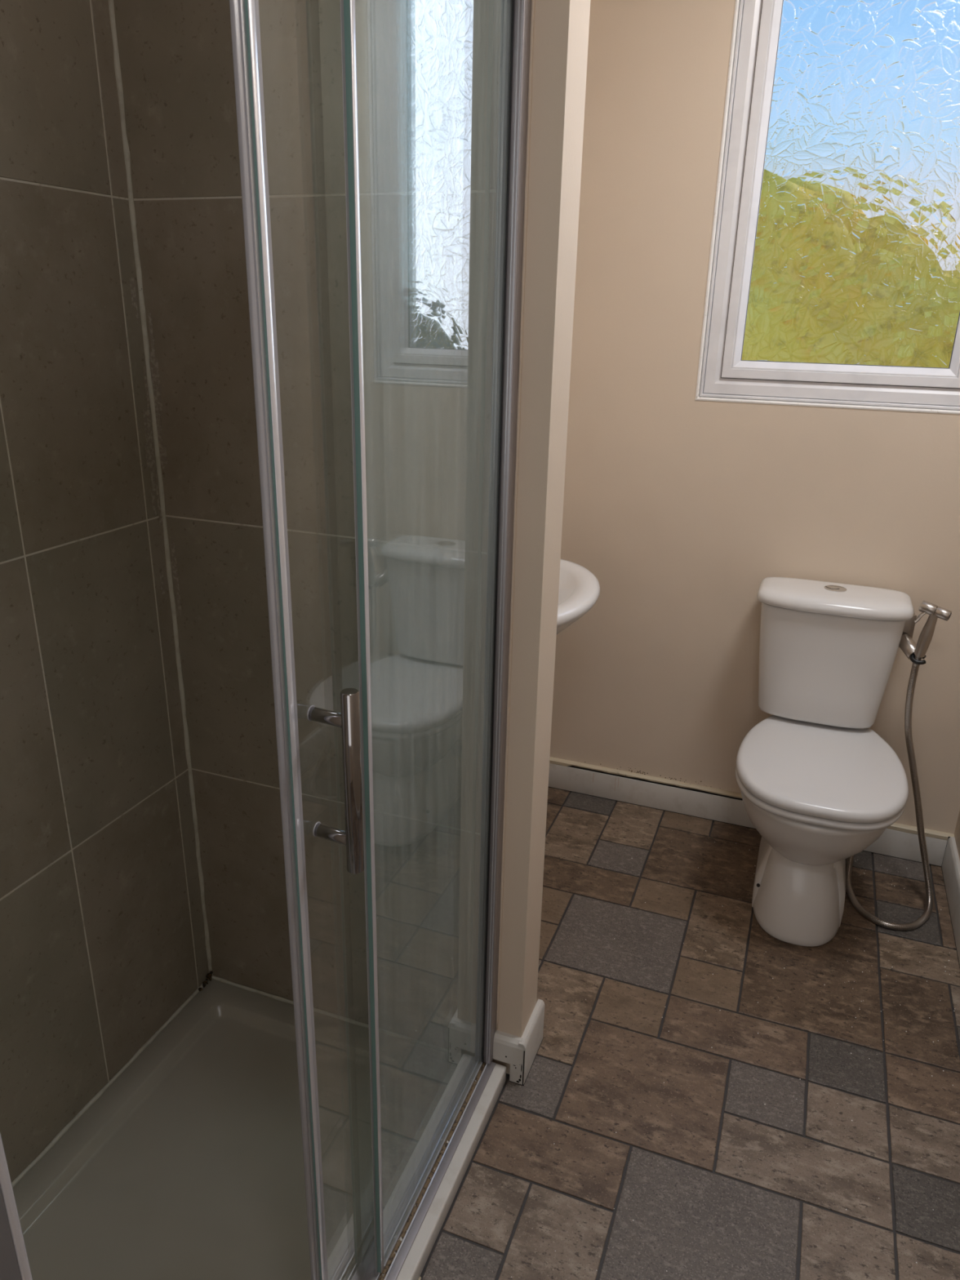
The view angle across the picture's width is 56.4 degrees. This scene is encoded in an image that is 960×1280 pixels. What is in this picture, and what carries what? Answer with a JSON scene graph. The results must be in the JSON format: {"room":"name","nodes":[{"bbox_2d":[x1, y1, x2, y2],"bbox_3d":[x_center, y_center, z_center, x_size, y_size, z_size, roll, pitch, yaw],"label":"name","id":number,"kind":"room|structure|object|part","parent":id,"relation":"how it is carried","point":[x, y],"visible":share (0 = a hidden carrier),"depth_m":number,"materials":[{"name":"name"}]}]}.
{"room":"bathroom","nodes":[
{"label":"bathroom","id":0,"kind":"room"},
{"bbox_2d":[0,0,213,1182],"bbox_3d":[-1.084,-0.009,0.564,0.133,2.580,2.630,9,22,19],"label":"wall","id":1,"kind":"structure","parent":0,"point":[104,931],"depth_m":1.54,"materials":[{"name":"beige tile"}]},
{"bbox_2d":[113,0,590,1074],"bbox_3d":[-0.227,-0.366,1.581,0.753,2.580,0.122,9,22,19],"label":"wall partition","id":2,"kind":"structure","parent":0,"point":[422,65],"depth_m":1.53,"materials":[{"name":"paint"}]},
{"bbox_2d":[493,999,544,1085],"bbox_3d":[0.083,0.842,1.899,0.071,0.106,0.137,9,22,19],"label":"baseboard","id":3,"kind":"structure","parent":2,"relation":"attached to","point":[521,1053],"depth_m":1.84,"materials":[{"name":"white"}]},
{"bbox_2d":[419,786,959,1279],"bbox_3d":[-0.086,1.189,1.250,1.871,0.100,3.984,9,22,19],"label":"floor","id":4,"kind":"structure","parent":0,"point":[715,1181],"depth_m":1.85,"materials":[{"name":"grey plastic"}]},
{"bbox_2d":[11,975,506,1279],"bbox_3d":[-0.484,1.022,1.477,0.736,0.041,1.126,9,22,19],"label":"shower tray","id":5,"kind":"object","parent":4,"relation":"on","point":[188,1163],"visible":0.89,"depth_m":1.68,"materials":[{"name":"white plastic"}]},
{"bbox_2d":[0,0,535,1279],"bbox_3d":[-0.164,0.131,1.036,0.085,1.971,1.144,9,22,19],"label":"shower enclosure","id":6,"kind":"object","parent":5,"relation":"on","point":[395,1234],"visible":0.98,"depth_m":1.20,"materials":[{"name":"grey"}]},
{"bbox_3d":[-0.360,0.311,0.566,0.051,1.930,0.063,9,22,19],"label":"post","id":7,"kind":"part","parent":6,"relation":"part of","materials":[{"name":"silver metal"}]},
{"bbox_3d":[-0.206,0.179,1.006,0.001,1.862,0.010,9,22,19],"label":"edge trim","id":8,"kind":"part","parent":6,"relation":"part of","materials":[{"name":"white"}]},
{"bbox_3d":[-0.203,0.176,1.013,0.001,1.862,0.005,9,22,19],"label":"edge trim","id":9,"kind":"part","parent":6,"relation":"part of","materials":[{"name":"grey plastic"}]},
{"bbox_2d":[306,705,315,721],"bbox_3d":[-0.190,0.083,1.011,0.001,0.018,0.018,9,22,19],"label":"washer","id":10,"kind":"object","parent":6,"relation":"in","point":[311,712],"depth_m":1.00,"materials":[{"name":"clear plastic"}]},
{"bbox_2d":[312,821,320,836],"bbox_3d":[-0.193,0.225,1.063,0.001,0.018,0.018,9,22,19],"label":"washer","id":11,"kind":"object","parent":6,"relation":"in","point":[317,828],"depth_m":1.06,"materials":[{"name":"clear plastic"}]},
{"bbox_3d":[-0.166,0.087,0.998,0.056,0.018,0.016,12,23,27],"label":"handle post","id":12,"kind":"part","parent":6,"relation":"part of","materials":[{"name":"silver metal"}]},
{"bbox_3d":[-0.169,0.229,1.051,0.056,0.018,0.016,12,23,27],"label":"handle post","id":13,"kind":"part","parent":6,"relation":"part of","materials":[{"name":"silver metal"}]},
{"bbox_3d":[-0.137,0.136,1.116,0.001,1.874,0.009,9,22,19],"label":"edge trim","id":14,"kind":"part","parent":6,"relation":"part of","materials":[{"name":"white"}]},
{"bbox_2d":[735,577,913,946],"bbox_3d":[0.878,0.317,2.335,0.422,0.823,0.602,9,22,19],"label":"toilet","id":15,"kind":"object","parent":4,"relation":"on","point":[819,786],"visible":1,"depth_m":2.30,"materials":[{"name":"white ceramic"}]},
{"bbox_3d":[0.868,0.533,2.379,0.383,0.385,0.522,9,22,19],"label":"bowl","id":16,"kind":"part","parent":15,"relation":"part of","materials":[{"name":"white ceramic"}]},
{"bbox_3d":[0.869,0.315,2.287,0.407,0.034,0.512,9,22,19],"label":"lid","id":17,"kind":"part","parent":15,"relation":"part of","materials":[{"name":"white plastic"}]},
{"bbox_3d":[0.940,-0.113,2.380,0.387,0.040,0.207,9,22,19],"label":"cistern lid","id":18,"kind":"part","parent":15,"relation":"part of","materials":[{"name":"white ceramic"}]},
{"bbox_2d":[898,605,926,664],"bbox_3d":[1.120,-0.015,2.345,0.062,0.109,0.168,3,20,4],"label":"holder","id":19,"kind":"object","parent":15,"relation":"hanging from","point":[908,646],"visible":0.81,"depth_m":2.32,"materials":[{"name":"silver metal"}]},
{"bbox_2d":[845,600,951,930],"bbox_3d":[1.137,0.314,2.348,0.223,0.834,0.344,9,22,19],"label":"bidet sprayer","id":20,"kind":"object","parent":19,"relation":"hanging from","point":[934,611],"visible":0.88,"depth_m":2.37,"materials":[{"name":"silver metal"}]},
{"bbox_2d":[898,634,916,659],"bbox_3d":[1.114,0.018,2.329,0.037,0.058,0.069,-5,21,-15],"label":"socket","id":21,"kind":"object","parent":19,"relation":"attached to","point":[908,646],"depth_m":2.32,"materials":[{"name":"silver metal"}]},
{"bbox_3d":[1.125,-0.045,2.376,0.043,0.073,0.085,9,22,19],"label":"hook plate","id":22,"kind":"part","parent":19,"relation":"part of","materials":[{"name":"silver metal"}]},
{"bbox_2d":[550,0,959,834],"bbox_3d":[0.656,-0.706,2.555,1.871,2.580,0.240,9,22,19],"label":"wall","id":23,"kind":"structure","parent":0,"point":[679,506],"depth_m":2.48,"materials":[{"name":"paint"}]},
{"bbox_2d":[548,756,954,866],"bbox_3d":[0.703,0.504,2.828,1.417,0.122,0.016,9,22,19],"label":"baseboard","id":24,"kind":"structure","parent":23,"relation":"attached to","point":[900,841],"depth_m":2.84,"materials":[{"name":"white"}]},
{"bbox_2d":[695,0,959,414],"bbox_3d":[0.983,-1.220,2.236,0.724,1.227,0.243,9,22,19],"label":"window","id":25,"kind":"structure","parent":23,"relation":"in","point":[723,375],"depth_m":2.26,"materials":[{"name":"white plastic"}]},
{"bbox_2d":[954,810,959,860],"bbox_3d":[0.753,0.073,0.453,0.100,2.580,3.884,9,22,19],"label":"wall","id":26,"kind":"structure","parent":0,"point":[957,833],"depth_m":2.54,"materials":[{"name":"paint"}]},
{"bbox_2d":[941,836,959,967],"bbox_3d":[0.688,1.212,0.939,0.016,0.104,3.769,9,22,19],"label":"baseboard","id":27,"kind":"structure","parent":26,"relation":"attached to","point":[950,867],"depth_m":2.44,"materials":[{"name":"white"}]},
{"bbox_3d":[-0.290,-0.602,2.214,0.354,2.580,1.096,9,22,19],"label":"wall","id":28,"kind":"structure","parent":0,"visible":0},
{"bbox_2d":[556,559,599,634],"bbox_3d":[0.062,-0.100,2.207,0.449,0.278,0.608,9,22,19],"label":"basin","id":29,"kind":"object","parent":28,"relation":"attached to","point":[579,590],"visible":0.2,"depth_m":2.18,"materials":[{"name":"white ceramic"}]},
{"label":"outside","id":30,"kind":"structure","parent":0,"visible":0},
{"bbox_3d":[7.570,-4.805,19.650,32.000,0.100,37.016,9,22,19],"label":"lawn","id":31,"kind":"structure","parent":30,"visible":0},
{"bbox_2d":[742,166,959,368],"bbox_3d":[2.145,-1.501,6.098,3.596,3.044,1.886,9,22,19],"label":"shrub","id":32,"kind":"object","parent":31,"relation":"on","point":[953,309],"visible":0.14,"depth_m":5.28,"materials":[{"name":"green plant"}]}
]}

